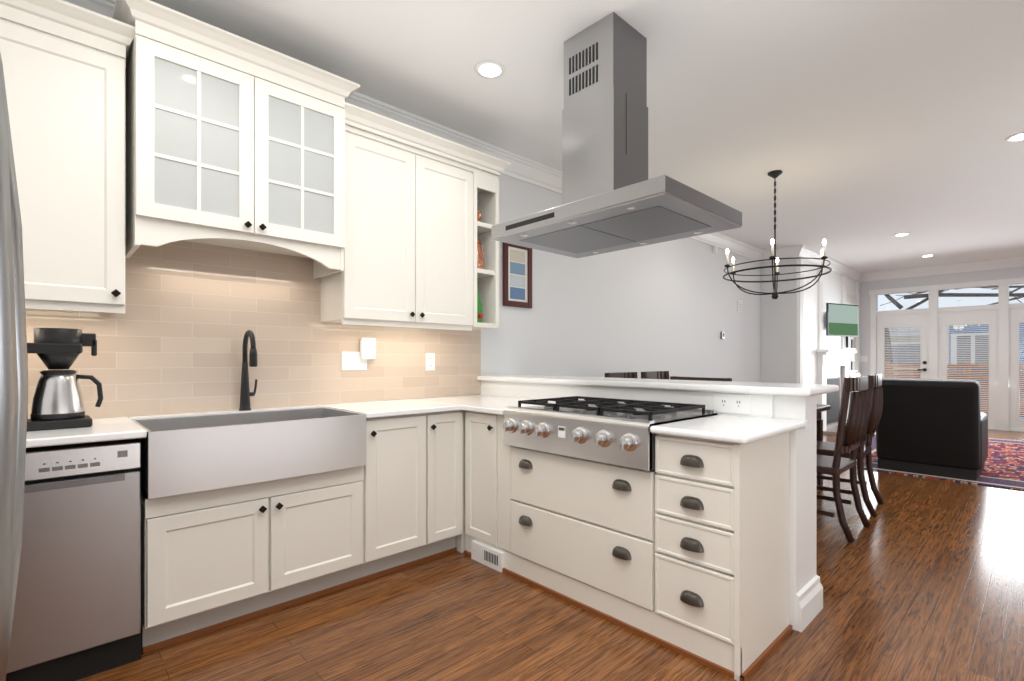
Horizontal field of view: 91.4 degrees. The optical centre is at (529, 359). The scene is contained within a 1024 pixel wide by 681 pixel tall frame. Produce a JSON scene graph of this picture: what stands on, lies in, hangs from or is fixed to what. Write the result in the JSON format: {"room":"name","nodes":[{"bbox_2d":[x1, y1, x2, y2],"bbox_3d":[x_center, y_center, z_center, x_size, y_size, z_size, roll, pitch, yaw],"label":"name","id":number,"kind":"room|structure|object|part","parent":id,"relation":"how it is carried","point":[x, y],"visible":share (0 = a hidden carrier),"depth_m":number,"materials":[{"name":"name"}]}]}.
{"room":"dining room and kitchen","nodes":[
{"label":"dining room and kitchen","id":0,"kind":"room"},
{"bbox_2d":[95,124,759,418],"bbox_3d":[1.545,-0.239,5.883,12.830,2.860,0.100,0,0,-44],"label":"wall","id":1,"kind":"structure","parent":0,"point":[671,307],"depth_m":5.31,"materials":[{"name":"white paint"}]},
{"bbox_2d":[0,4,131,313],"bbox_3d":[-2.081,-0.779,2.049,0.634,1.100,0.344,0,0,-44],"label":"upper cabinet","id":2,"kind":"object","parent":1,"relation":"attached to","point":[69,89],"depth_m":2.03,"materials":[{"name":"white paint"}]},
{"bbox_2d":[25,241,480,418],"bbox_3d":[-1.666,-0.166,2.687,3.567,0.885,0.010,0,0,-44],"label":"tile backsplash","id":3,"kind":"structure","parent":1,"relation":"attached to","point":[170,341],"depth_m":2.72,"materials":[{"name":"beige tile"}]},
{"bbox_2d":[341,338,375,370],"bbox_3d":[-1.102,-0.032,3.196,0.226,0.205,0.045,0,0,-44],"label":"outlet","id":4,"kind":"object","parent":3,"relation":"attached to","point":[353,360],"depth_m":3.21,"materials":[{"name":"white plastic"}]},
{"bbox_2d":[426,353,434,370],"bbox_3d":[-0.719,0.020,3.568,0.066,0.121,0.045,0,0,-44],"label":"outlet","id":5,"kind":"object","parent":3,"relation":"attached to","point":[430,357],"depth_m":3.60,"materials":[{"name":"white plastic"}]},
{"bbox_2d":[316,120,479,329],"bbox_3d":[-0.824,-0.779,3.270,0.950,1.100,0.344,0,0,-44],"label":"upper cabinet","id":6,"kind":"object","parent":1,"relation":"attached to","point":[398,224],"depth_m":3.04,"materials":[{"name":"white paint"}]},
{"bbox_3d":[-1.465,-1.000,2.559,1.030,1.022,0.470,0,0,-44],"label":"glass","id":7,"kind":"part","parent":6,"relation":"part of","materials":[{"name":"white paint"}]},
{"bbox_2d":[63,0,766,261],"bbox_3d":[0.367,-1.594,4.596,9.148,0.150,0.104,0,0,-44],"label":"crown molding","id":8,"kind":"structure","parent":1,"relation":"attached to","point":[521,168],"depth_m":3.93,"materials":[{"name":"white wood"}]},
{"bbox_2d":[503,242,531,307],"bbox_3d":[-0.098,-0.709,4.194,0.320,0.540,0.028,0,0,-44],"label":"picture frame","id":9,"kind":"object","parent":1,"relation":"attached to","point":[517,275],"visible":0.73,"depth_m":4.19,"materials":[{"name":"red wood"}]},
{"bbox_2d":[713,246,717,252],"bbox_3d":[2.484,-1.469,6.689,0.060,0.080,0.048,0,0,-44],"label":"detector","id":10,"kind":"object","parent":1,"relation":"attached to","point":[715,249],"depth_m":6.67,"materials":[{"name":"white plastic"}]},
{"bbox_2d":[77,429,1023,680],"bbox_3d":[3.130,1.221,4.251,12.830,0.060,4.650,0,0,-44],"label":"floor","id":11,"kind":"structure","parent":0,"point":[921,578],"depth_m":2.24,"materials":[{"name":"brown wood"}]},
{"bbox_2d":[0,53,27,680],"bbox_3d":[-0.572,0.295,-0.196,1.083,1.768,0.910,0,0,-44],"label":"refrigerator","id":12,"kind":"object","parent":11,"relation":"on","point":[13,384],"visible":1,"depth_m":0.14,"materials":[{"name":"silver metal"}]},
{"bbox_2d":[141,467,368,653],"bbox_3d":[-1.405,0.891,2.512,0.910,0.600,0.614,0,0,-44],"label":"base cabinet","id":13,"kind":"object","parent":11,"relation":"on","point":[211,560],"depth_m":2.24,"materials":[{"name":"white paint"}]},
{"bbox_2d":[6,438,140,680],"bbox_3d":[-1.950,0.757,1.974,0.599,0.868,0.618,0,0,-44],"label":"dishwasher","id":14,"kind":"object","parent":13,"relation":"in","point":[77,612],"visible":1,"depth_m":1.84,"materials":[{"name":"silver metal"}]},
{"bbox_2d":[357,413,428,579],"bbox_3d":[-0.941,0.753,2.963,0.385,0.876,0.614,0,0,-44],"label":"base cabinet","id":15,"kind":"object","parent":11,"relation":"on","point":[397,447],"depth_m":2.76,"materials":[{"name":"white paint"}]},
{"bbox_2d":[26,395,527,447],"bbox_3d":[-1.435,0.292,2.449,3.566,0.030,0.667,0,0,-44],"label":"countertop","id":16,"kind":"structure","parent":15,"relation":"on","point":[116,428],"depth_m":2.59,"materials":[{"name":"white stone"}]},
{"bbox_2d":[27,328,102,430],"bbox_3d":[-1.924,0.076,2.026,0.299,0.400,0.170,0,0,-44],"label":"coffee maker","id":17,"kind":"object","parent":16,"relation":"on","point":[58,402],"visible":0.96,"depth_m":1.99,"materials":[{"name":"black"}]},
{"bbox_2d":[239,330,257,410],"bbox_3d":[-1.484,0.060,2.673,0.092,0.432,0.200,0,0,-44],"label":"gooseneck faucet","id":18,"kind":"object","parent":16,"relation":"on","point":[245,393],"visible":1,"depth_m":2.69,"materials":[{"name":"black metal"}]},
{"bbox_2d":[132,407,365,498],"bbox_3d":[-1.348,0.416,2.453,0.900,0.261,0.545,0,0,-44],"label":"farmhouse sink","id":19,"kind":"object","parent":16,"relation":"in","point":[185,455],"visible":0.96,"depth_m":2.23,"materials":[{"name":"silver metal"}]},
{"bbox_2d":[429,410,460,559],"bbox_3d":[-0.711,0.753,3.186,0.255,0.876,0.614,0,0,-44],"label":"base cabinet","id":20,"kind":"object","parent":11,"relation":"on","point":[444,427],"depth_m":2.98,"materials":[{"name":"white paint"}]},
{"bbox_2d":[461,410,500,571],"bbox_3d":[-0.044,0.753,3.111,0.612,0.876,0.423,0,0,-44],"label":"base cabinet","id":21,"kind":"object","parent":11,"relation":"on","point":[480,432],"depth_m":2.94,"materials":[{"name":"white paint"}]},
{"bbox_2d":[501,415,644,637],"bbox_3d":[0.408,0.753,2.645,0.612,0.876,0.933,0,0,-44],"label":"base cabinet","id":22,"kind":"object","parent":11,"relation":"on","point":[573,529],"depth_m":2.41,"materials":[{"name":"white paint"}]},
{"bbox_2d":[462,399,554,414],"bbox_3d":[-0.035,0.292,3.096,0.656,0.030,0.357,0,0,-44],"label":"countertop","id":23,"kind":"structure","parent":22,"relation":"on","point":[492,406],"depth_m":3.00,"materials":[{"name":"white stone"}]},
{"bbox_2d":[503,396,716,470],"bbox_3d":[0.383,0.348,2.611,0.692,0.237,0.911,0,0,-44],"label":"gas rangetop","id":24,"kind":"object","parent":22,"relation":"in","point":[608,431],"visible":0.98,"depth_m":2.39,"materials":[{"name":"silver metal"}]},
{"bbox_2d":[605,372,637,377],"bbox_3d":[1.000,0.658,4.399,0.464,1.079,0.532,0,0,-44],"label":"chair","id":25,"kind":"object","parent":11,"relation":"on","point":[623,375],"visible":0.15,"depth_m":4.59,"materials":[{"name":"brown wood"}]},
{"bbox_2d":[641,371,669,378],"bbox_3d":[1.408,0.658,4.796,0.464,1.079,0.532,0,0,-44],"label":"chair","id":26,"kind":"object","parent":11,"relation":"on","point":[656,375],"visible":0.1,"depth_m":4.97,"materials":[{"name":"brown wood"}]},
{"bbox_2d":[670,376,731,380],"bbox_3d":[1.328,0.658,3.493,0.532,1.079,0.464,0,0,-36],"label":"chair","id":27,"kind":"object","parent":11,"relation":"on","point":[698,378],"visible":0.1,"depth_m":3.32,"materials":[{"name":"brown wood"}]},
{"bbox_2d":[645,434,772,669],"bbox_3d":[0.818,0.753,2.224,0.612,0.876,0.243,0,0,-44],"label":"base cabinet","id":28,"kind":"object","parent":11,"relation":"on","point":[682,548],"depth_m":1.97,"materials":[{"name":"white paint"}]},
{"bbox_2d":[650,414,807,443],"bbox_3d":[0.882,0.292,2.174,0.686,0.030,0.402,0,0,-44],"label":"countertop","id":29,"kind":"structure","parent":28,"relation":"on","point":[735,429],"depth_m":2.04,"materials":[{"name":"white stone"}]},
{"bbox_2d":[817,404,829,485],"bbox_3d":[1.853,0.808,4.411,1.700,0.763,0.980,0,0,-44],"label":"table","id":30,"kind":"object","parent":11,"relation":"on","point":[821,408],"visible":0.17,"depth_m":4.61,"materials":[{"name":"brown wood"}]},
{"bbox_2d":[817,376,869,542],"bbox_3d":[2.078,0.658,3.576,0.464,1.079,0.532,0,0,-44],"label":"chair","id":31,"kind":"object","parent":11,"relation":"on","point":[850,431],"visible":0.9,"depth_m":3.33,"materials":[{"name":"brown wood"}]},
{"bbox_2d":[817,374,883,516],"bbox_3d":[2.569,0.658,4.109,0.532,1.079,0.464,0,0,41],"label":"chair","id":32,"kind":"object","parent":11,"relation":"on","point":[874,390],"visible":0.73,"depth_m":3.88,"materials":[{"name":"brown wood"}]},
{"bbox_2d":[856,431,1023,490],"bbox_3d":[5.663,1.185,6.049,3.830,0.010,3.100,0,0,-44],"label":"rug","id":33,"kind":"object","parent":11,"relation":"on","point":[1004,465],"visible":0.44,"depth_m":5.45,"materials":[{"name":"fabric"}]},
{"bbox_2d":[876,378,987,480],"bbox_3d":[4.352,0.691,5.416,1.013,0.975,0.860,0,0,-44],"label":"sofa","id":34,"kind":"object","parent":33,"relation":"on","point":[936,427],"visible":0.94,"depth_m":5.05,"materials":[{"name":"black leather"}]},
{"bbox_2d":[150,0,1023,272],"bbox_3d":[3.130,-1.699,4.251,12.830,0.060,4.650,0,0,-44],"label":"ceiling","id":35,"kind":"structure","parent":0,"point":[869,128],"depth_m":3.12,"materials":[{"name":"white paint"}]},
{"bbox_2d":[474,60,504,78],"bbox_3d":[-0.228,-1.664,2.878,0.178,0.008,0.178,0,0,37],"label":"recessed light","id":36,"kind":"object","parent":35,"relation":"in","point":[488,69],"depth_m":2.86,"materials":[{"name":"white"}]},
{"bbox_2d":[491,12,741,257],"bbox_3d":[0.419,-1.156,2.585,0.721,1.021,1.061,0,0,-44],"label":"range hood","id":37,"kind":"object","parent":35,"relation":"hanging from","point":[614,198],"visible":1,"depth_m":2.47,"materials":[{"name":"silver metal"}]},
{"bbox_2d":[723,170,831,298],"bbox_3d":[2.193,-1.103,4.462,0.874,1.129,0.888,0,0,-44],"label":"chandelier","id":38,"kind":"object","parent":35,"relation":"hanging from","point":[774,174],"visible":1,"depth_m":4.45,"materials":[{"name":"black metal"}]},
{"bbox_2d":[893,233,909,235],"bbox_3d":[4.969,-1.664,6.671,0.178,0.008,0.178,0,0,37],"label":"recessed light","id":39,"kind":"object","parent":35,"relation":"in","point":[899,234],"depth_m":6.65,"materials":[{"name":"white"}]},
{"bbox_2d":[1006,132,1023,141],"bbox_3d":[3.681,-1.664,3.733,0.178,0.008,0.178,0,0,19],"label":"recessed light","id":40,"kind":"object","parent":35,"relation":"in","point":[1019,136],"depth_m":3.75,"materials":[{"name":"white"}]},
{"bbox_2d":[480,381,822,631],"bbox_3d":[0.474,0.679,3.130,0.307,1.024,2.357,0,0,-44],"label":"wall","id":41,"kind":"structure","parent":0,"point":[805,597],"depth_m":2.35,"materials":[{"name":"white paint"}]},
{"bbox_2d":[477,375,838,395],"bbox_3d":[0.576,0.147,3.214,0.460,0.036,2.372,0,0,-44],"label":"bar","id":42,"kind":"object","parent":41,"relation":"on","point":[790,389],"visible":1,"depth_m":2.74,"materials":[{"name":"white stone"}]},
{"bbox_2d":[760,259,795,383],"bbox_3d":[5.043,-0.239,8.846,3.478,2.860,0.518,0,0,-44],"label":"wall","id":43,"kind":"structure","parent":0,"point":[778,340],"depth_m":7.63,"materials":[{"name":"white paint"}]},
{"bbox_2d":[767,246,794,260],"bbox_3d":[3.801,-1.594,7.551,0.104,0.150,0.390,0,0,-44],"label":"crown molding","id":44,"kind":"structure","parent":43,"relation":"attached to","point":[787,252],"depth_m":7.51,"materials":[{"name":"white"}]},
{"bbox_2d":[795,245,862,281],"bbox_3d":[5.196,-1.594,8.528,3.466,0.150,0.104,0,0,-44],"label":"crown molding","id":45,"kind":"structure","parent":43,"relation":"attached to","point":[837,267],"depth_m":8.38,"materials":[{"name":"white paint"}]},
{"bbox_2d":[796,259,867,434],"bbox_3d":[5.382,-0.169,8.498,3.478,2.720,0.450,0,0,-44],"label":"wall","id":46,"kind":"structure","parent":43,"relation":"attached to","point":[822,357],"depth_m":8.15,"materials":[{"name":"white paint"}]},
{"bbox_2d":[826,303,857,336],"bbox_3d":[5.200,-0.649,8.335,0.809,0.540,0.314,0,0,-44],"label":"wall-mounted tv","id":47,"kind":"object","parent":46,"relation":"attached to","point":[841,320],"visible":1,"depth_m":8.28,"materials":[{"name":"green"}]},
{"bbox_2d":[860,267,1023,431],"bbox_3d":[7.702,-0.239,8.690,0.165,2.860,4.650,0,0,-44],"label":"wall","id":48,"kind":"structure","parent":0,"point":[1003,318],"depth_m":8.85,"materials":[{"name":"white paint"}]},
{"bbox_2d":[885,328,919,378],"bbox_3d":[7.010,-0.112,9.397,0.005,0.941,0.519,0,0,-44],"label":"blinds","id":49,"kind":"object","parent":48,"relation":"attached to","point":[896,328],"depth_m":9.39,"materials":[{"name":"white plastic"}]},
{"bbox_2d":[863,257,1023,281],"bbox_3d":[7.771,-1.594,8.462,0.104,0.150,3.786,0,0,-44],"label":"crown molding","id":50,"kind":"structure","parent":48,"relation":"attached to","point":[1017,261],"depth_m":8.84,"materials":[{"name":"white"}]},
{"bbox_2d":[877,284,1023,418],"bbox_3d":[7.667,-0.134,8.747,0.004,2.230,2.650,0,0,-44],"label":"glass wall","id":51,"kind":"structure","parent":48,"relation":"in","point":[951,334],"depth_m":8.83,"materials":[{"name":"clear glass"}]},
{"bbox_2d":[947,325,987,415],"bbox_3d":[7.652,0.190,8.737,0.005,1.544,0.528,0,0,-44],"label":"blinds","id":52,"kind":"object","parent":48,"relation":"attached to","point":[948,357],"depth_m":8.70,"materials":[{"name":"white plastic"}]},
{"bbox_2d":[1020,339,1023,417],"bbox_3d":[8.128,0.318,8.246,0.005,1.289,0.035,0,0,-44],"label":"blinds","id":53,"kind":"object","parent":48,"relation":"attached to","point":[1021,339],"depth_m":8.25,"materials":[{"name":"white plastic"}]},
{"label":"outside","id":54,"kind":"structure","parent":0,"visible":0},
{"bbox_2d":[880,285,1023,373],"bbox_3d":[14.057,-1.436,11.814,6.878,11.303,14.138,0,0,-44],"label":"tree","id":55,"kind":"object","parent":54,"point":[943,295],"depth_m":13.51,"materials":[{"name":"grey plant"}]},
{"bbox_2d":[885,361,1023,418],"bbox_3d":[8.664,2.116,9.590,2.450,4.150,5.500,0,0,-44],"label":"deck","id":56,"kind":"object","parent":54,"point":[969,362],"depth_m":10.74,"materials":[{"name":"brown"}]},
{"bbox_2d":[889,323,1023,360],"bbox_3d":[15.773,1.291,18.167,7.500,5.800,9.400,0,0,-44],"label":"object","id":57,"kind":"object","parent":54,"point":[1022,334],"depth_m":15.60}
]}

